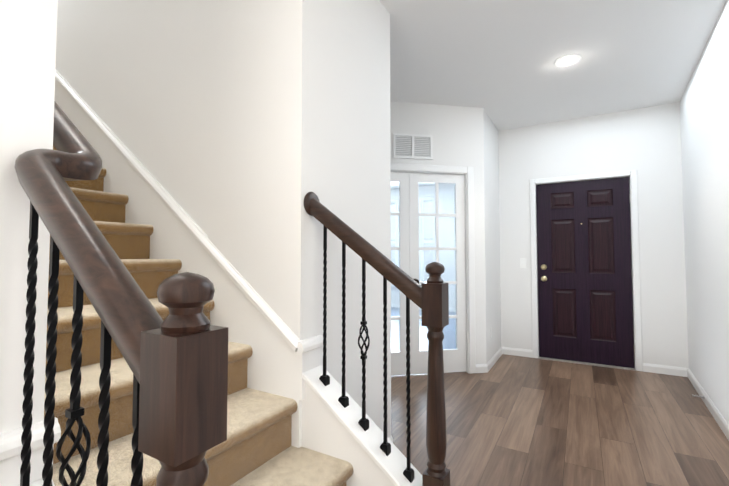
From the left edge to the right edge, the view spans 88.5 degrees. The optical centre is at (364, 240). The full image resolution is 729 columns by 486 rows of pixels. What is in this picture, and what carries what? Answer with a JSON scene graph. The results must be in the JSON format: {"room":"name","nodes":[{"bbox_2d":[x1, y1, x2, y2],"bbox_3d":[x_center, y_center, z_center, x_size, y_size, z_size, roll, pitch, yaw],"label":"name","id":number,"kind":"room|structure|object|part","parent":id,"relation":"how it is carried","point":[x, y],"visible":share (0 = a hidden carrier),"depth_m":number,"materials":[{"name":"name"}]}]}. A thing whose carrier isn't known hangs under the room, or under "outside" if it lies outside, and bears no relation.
{"room":"entrance hall","nodes":[
{"label":"entrance hall","id":0,"kind":"room"},
{"bbox_2d":[0,0,57,433],"bbox_3d":[-2.434,-1.541,1.809,3.905,5.600,0.150,-1,-3,30],"label":"wall","id":1,"kind":"structure","parent":0,"point":[28,32],"depth_m":0.80,"materials":[{"name":"white paint"}]},
{"bbox_2d":[0,417,60,485],"bbox_3d":[-0.723,0.450,0.756,0.032,0.117,0.170,-1,-3,30],"label":"trim","id":2,"kind":"structure","parent":1,"relation":"attached to","point":[11,445],"depth_m":0.77,"materials":[{"name":"white"}]},
{"bbox_2d":[15,101,227,485],"bbox_3d":[-1.729,-0.563,1.452,3.580,3.617,0.189,-1,-3,30],"label":"railing","id":3,"kind":"object","parent":1,"relation":"attached to","point":[176,359],"visible":1,"depth_m":0.56,"materials":[{"name":"brown wood"}]},
{"bbox_2d":[44,145,352,485],"bbox_3d":[-1.353,-0.639,3.127,4.426,3.900,3.273,-1,-3,30],"label":"stairs","id":4,"kind":"structure","parent":0,"point":[255,448],"depth_m":1.40,"materials":[{"name":"beige carpet"}]},
{"bbox_2d":[55,0,390,437],"bbox_3d":[-1.205,-1.506,2.693,2.660,5.600,0.870,-1,-3,30],"label":"wall block","id":5,"kind":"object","parent":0,"point":[240,129],"visible":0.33,"depth_m":1.91,"materials":[{"name":"white paint"}]},
{"bbox_2d":[54,69,322,447],"bbox_3d":[-1.387,-0.352,2.317,2.710,2.647,0.156,-1,-3,30],"label":"skirt","id":6,"kind":"object","parent":5,"relation":"attached to","point":[283,358],"visible":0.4,"depth_m":1.87,"materials":[{"name":"white wood"}]},
{"bbox_2d":[391,184,454,307],"bbox_3d":[1.556,0.144,8.246,3.830,2.740,0.150,-1,-3,30],"label":"wall","id":7,"kind":"structure","parent":0,"point":[444,198],"depth_m":8.06,"materials":[{"name":"white paint"}]},
{"bbox_2d":[391,193,434,286],"bbox_3d":[1.000,0.023,8.487,1.390,2.120,0.103,-1,-3,30],"label":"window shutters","id":8,"kind":"object","parent":7,"relation":"attached to","point":[429,225],"depth_m":8.34,"materials":[{"name":"white"}]},
{"bbox_2d":[391,304,454,311],"bbox_3d":[1.520,1.467,8.122,3.480,0.085,0.013,-1,-3,30],"label":"baseboard","id":9,"kind":"structure","parent":7,"relation":"attached to","point":[397,306],"depth_m":8.53,"materials":[{"name":"white"}]},
{"bbox_2d":[390,101,485,363],"bbox_3d":[0.273,-0.033,3.780,1.950,2.740,0.150,0,-2,-10],"label":"wall","id":10,"kind":"structure","parent":0,"point":[456,132],"depth_m":3.85,"materials":[{"name":"white paint"}]},
{"bbox_2d":[393,133,432,159],"bbox_3d":[0.489,-0.954,3.771,0.410,0.250,0.013,0,-2,-10],"label":"air vent","id":11,"kind":"object","parent":10,"relation":"in","point":[412,146],"visible":1,"depth_m":3.77,"materials":[{"name":"white metal"}]},
{"bbox_2d":[390,172,466,375],"bbox_3d":[0.449,0.318,3.774,1.197,2.020,0.040,0,-2,-10],"label":"door","id":12,"kind":"structure","parent":10,"relation":"in","point":[454,360],"depth_m":3.79,"materials":[{"name":"white wood"}]},
{"bbox_2d":[390,163,475,373],"bbox_3d":[0.447,0.284,3.789,1.356,2.108,0.167,0,-2,-10],"label":"door frame","id":13,"kind":"structure","parent":10,"relation":"attached to","point":[469,171],"depth_m":3.82,"materials":[{"name":"white wood"}]},
{"bbox_2d":[483,108,500,363],"bbox_3d":[1.391,-0.013,4.277,0.150,2.740,0.841,-1,-3,30],"label":"wall","id":14,"kind":"structure","parent":0,"point":[492,234],"depth_m":4.20,"materials":[{"name":"white paint"}]},
{"bbox_2d":[481,347,502,372],"bbox_3d":[1.429,1.311,4.153,0.037,0.085,0.928,-1,-3,30],"label":"baseboard","id":15,"kind":"structure","parent":14,"relation":"attached to","point":[485,368],"depth_m":4.00,"materials":[{"name":"white wood"}]},
{"bbox_2d":[379,0,725,188],"bbox_3d":[-0.215,-1.571,3.329,5.734,0.300,10.550,-1,-3,30],"label":"ceiling","id":16,"kind":"structure","parent":0,"point":[495,59],"depth_m":2.87,"materials":[{"name":"white paint"}]},
{"bbox_2d":[554,54,581,66],"bbox_3d":[1.617,-1.431,2.977,0.194,0.009,0.194,-1,-3,30],"label":"recessed light","id":17,"kind":"object","parent":16,"relation":"in","point":[568,60],"visible":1,"depth_m":2.97,"materials":[{"name":"white"}]},
{"bbox_2d":[391,307,728,485],"bbox_3d":[-0.477,1.381,3.393,7.200,0.124,11.400,-1,-3,30],"label":"floor","id":18,"kind":"structure","parent":0,"point":[512,420],"depth_m":2.61,"materials":[{"name":"brown wood"}]},
{"bbox_2d":[301,381,394,485],"bbox_3d":[-0.007,0.904,1.482,0.531,0.687,0.110,-1,-3,30],"label":"wall","id":19,"kind":"structure","parent":18,"relation":"on","point":[325,431],"depth_m":1.49,"materials":[{"name":"white paint"}]},
{"bbox_2d":[303,365,422,485],"bbox_3d":[-0.007,0.743,1.488,0.531,0.411,0.138,-1,-3,30],"label":"trim","id":20,"kind":"structure","parent":19,"relation":"on","point":[392,465],"depth_m":1.47,"materials":[{"name":"white"}]},
{"bbox_2d":[303,192,449,485],"bbox_3d":[0.019,0.511,1.482,0.623,1.472,0.108,-1,-3,30],"label":"railing","id":21,"kind":"object","parent":20,"relation":"on","point":[430,297],"visible":1,"depth_m":1.39,"materials":[{"name":"brown wood"}]},
{"bbox_2d":[498,102,688,367],"bbox_3d":[2.463,-0.015,4.231,2.054,2.740,0.150,-1,-3,30],"label":"wall","id":22,"kind":"structure","parent":0,"point":[645,143],"depth_m":3.99,"materials":[{"name":"white paint"}]},
{"bbox_2d":[503,347,532,357],"bbox_3d":[1.829,1.322,4.450,0.313,0.085,0.013,-1,-3,30],"label":"baseboard","id":23,"kind":"structure","parent":22,"relation":"attached to","point":[506,350],"depth_m":4.45,"materials":[{"name":"white wood"}]},
{"bbox_2d":[520,258,525,267],"bbox_3d":[1.889,0.264,4.457,0.072,0.116,0.014,-1,-3,30],"label":"switch plate","id":24,"kind":"object","parent":22,"relation":"attached to","point":[522,262],"visible":1,"depth_m":4.46,"materials":[{"name":"white plastic"}]},
{"bbox_2d":[536,177,633,367],"bbox_3d":[2.425,0.332,4.168,0.906,2.018,0.124,-1,-3,30],"label":"front door","id":25,"kind":"structure","parent":22,"relation":"in","point":[585,305],"depth_m":4.17,"materials":[{"name":"brown wood"}]},
{"bbox_3d":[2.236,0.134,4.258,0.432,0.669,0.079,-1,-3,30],"label":"front door knob","id":26,"kind":"part","parent":25,"relation":"part of","materials":[{"name":"gold metal"}]},
{"bbox_2d":[530,170,642,370],"bbox_3d":[2.451,0.308,4.216,1.038,2.094,0.167,-1,-3,30],"label":"door frame","id":27,"kind":"structure","parent":22,"relation":"attached to","point":[636,273],"depth_m":4.01,"materials":[{"name":"white wood"}]},
{"bbox_2d":[538,357,635,370],"bbox_3d":[2.440,1.348,4.155,0.916,0.011,0.112,-1,-3,30],"label":"front door threshold sill","id":28,"kind":"structure","parent":22,"relation":"attached to","point":[619,367],"depth_m":4.09,"materials":[{"name":"grey"}]},
{"bbox_2d":[680,0,728,423],"bbox_3d":[1.405,-0.158,0.594,0.450,2.740,7.800,-1,-3,33],"label":"wall","id":29,"kind":"structure","parent":0,"point":[704,112],"depth_m":2.80,"materials":[{"name":"white paint"}]},
{"bbox_2d":[643,363,728,440],"bbox_3d":[1.157,1.170,0.585,0.426,0.085,7.389,-1,-3,30],"label":"baseboard","id":30,"kind":"structure","parent":29,"relation":"attached to","point":[722,423],"depth_m":3.37,"materials":[{"name":"white"}]},
{"bbox_3d":[-0.502,0.870,0.623,0.531,0.687,0.110,-1,-3,30],"label":"wall","id":31,"kind":"structure","parent":0,"visible":0},
{"bbox_2d":[30,478,54,485],"bbox_3d":[-0.502,0.710,0.629,0.531,0.411,0.138,-1,-3,30],"label":"trim","id":32,"kind":"structure","parent":31,"relation":"on","point":[38,482],"depth_m":0.80,"materials":[{"name":"white"}]},
{"label":"outside","id":33,"kind":"structure","parent":0,"visible":0},
{"bbox_2d":[391,200,432,274],"bbox_3d":[1.204,0.037,8.841,1.830,2.600,0.020,-1,-3,30],"label":"window","id":34,"kind":"structure","parent":33,"point":[419,238],"depth_m":8.71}
]}

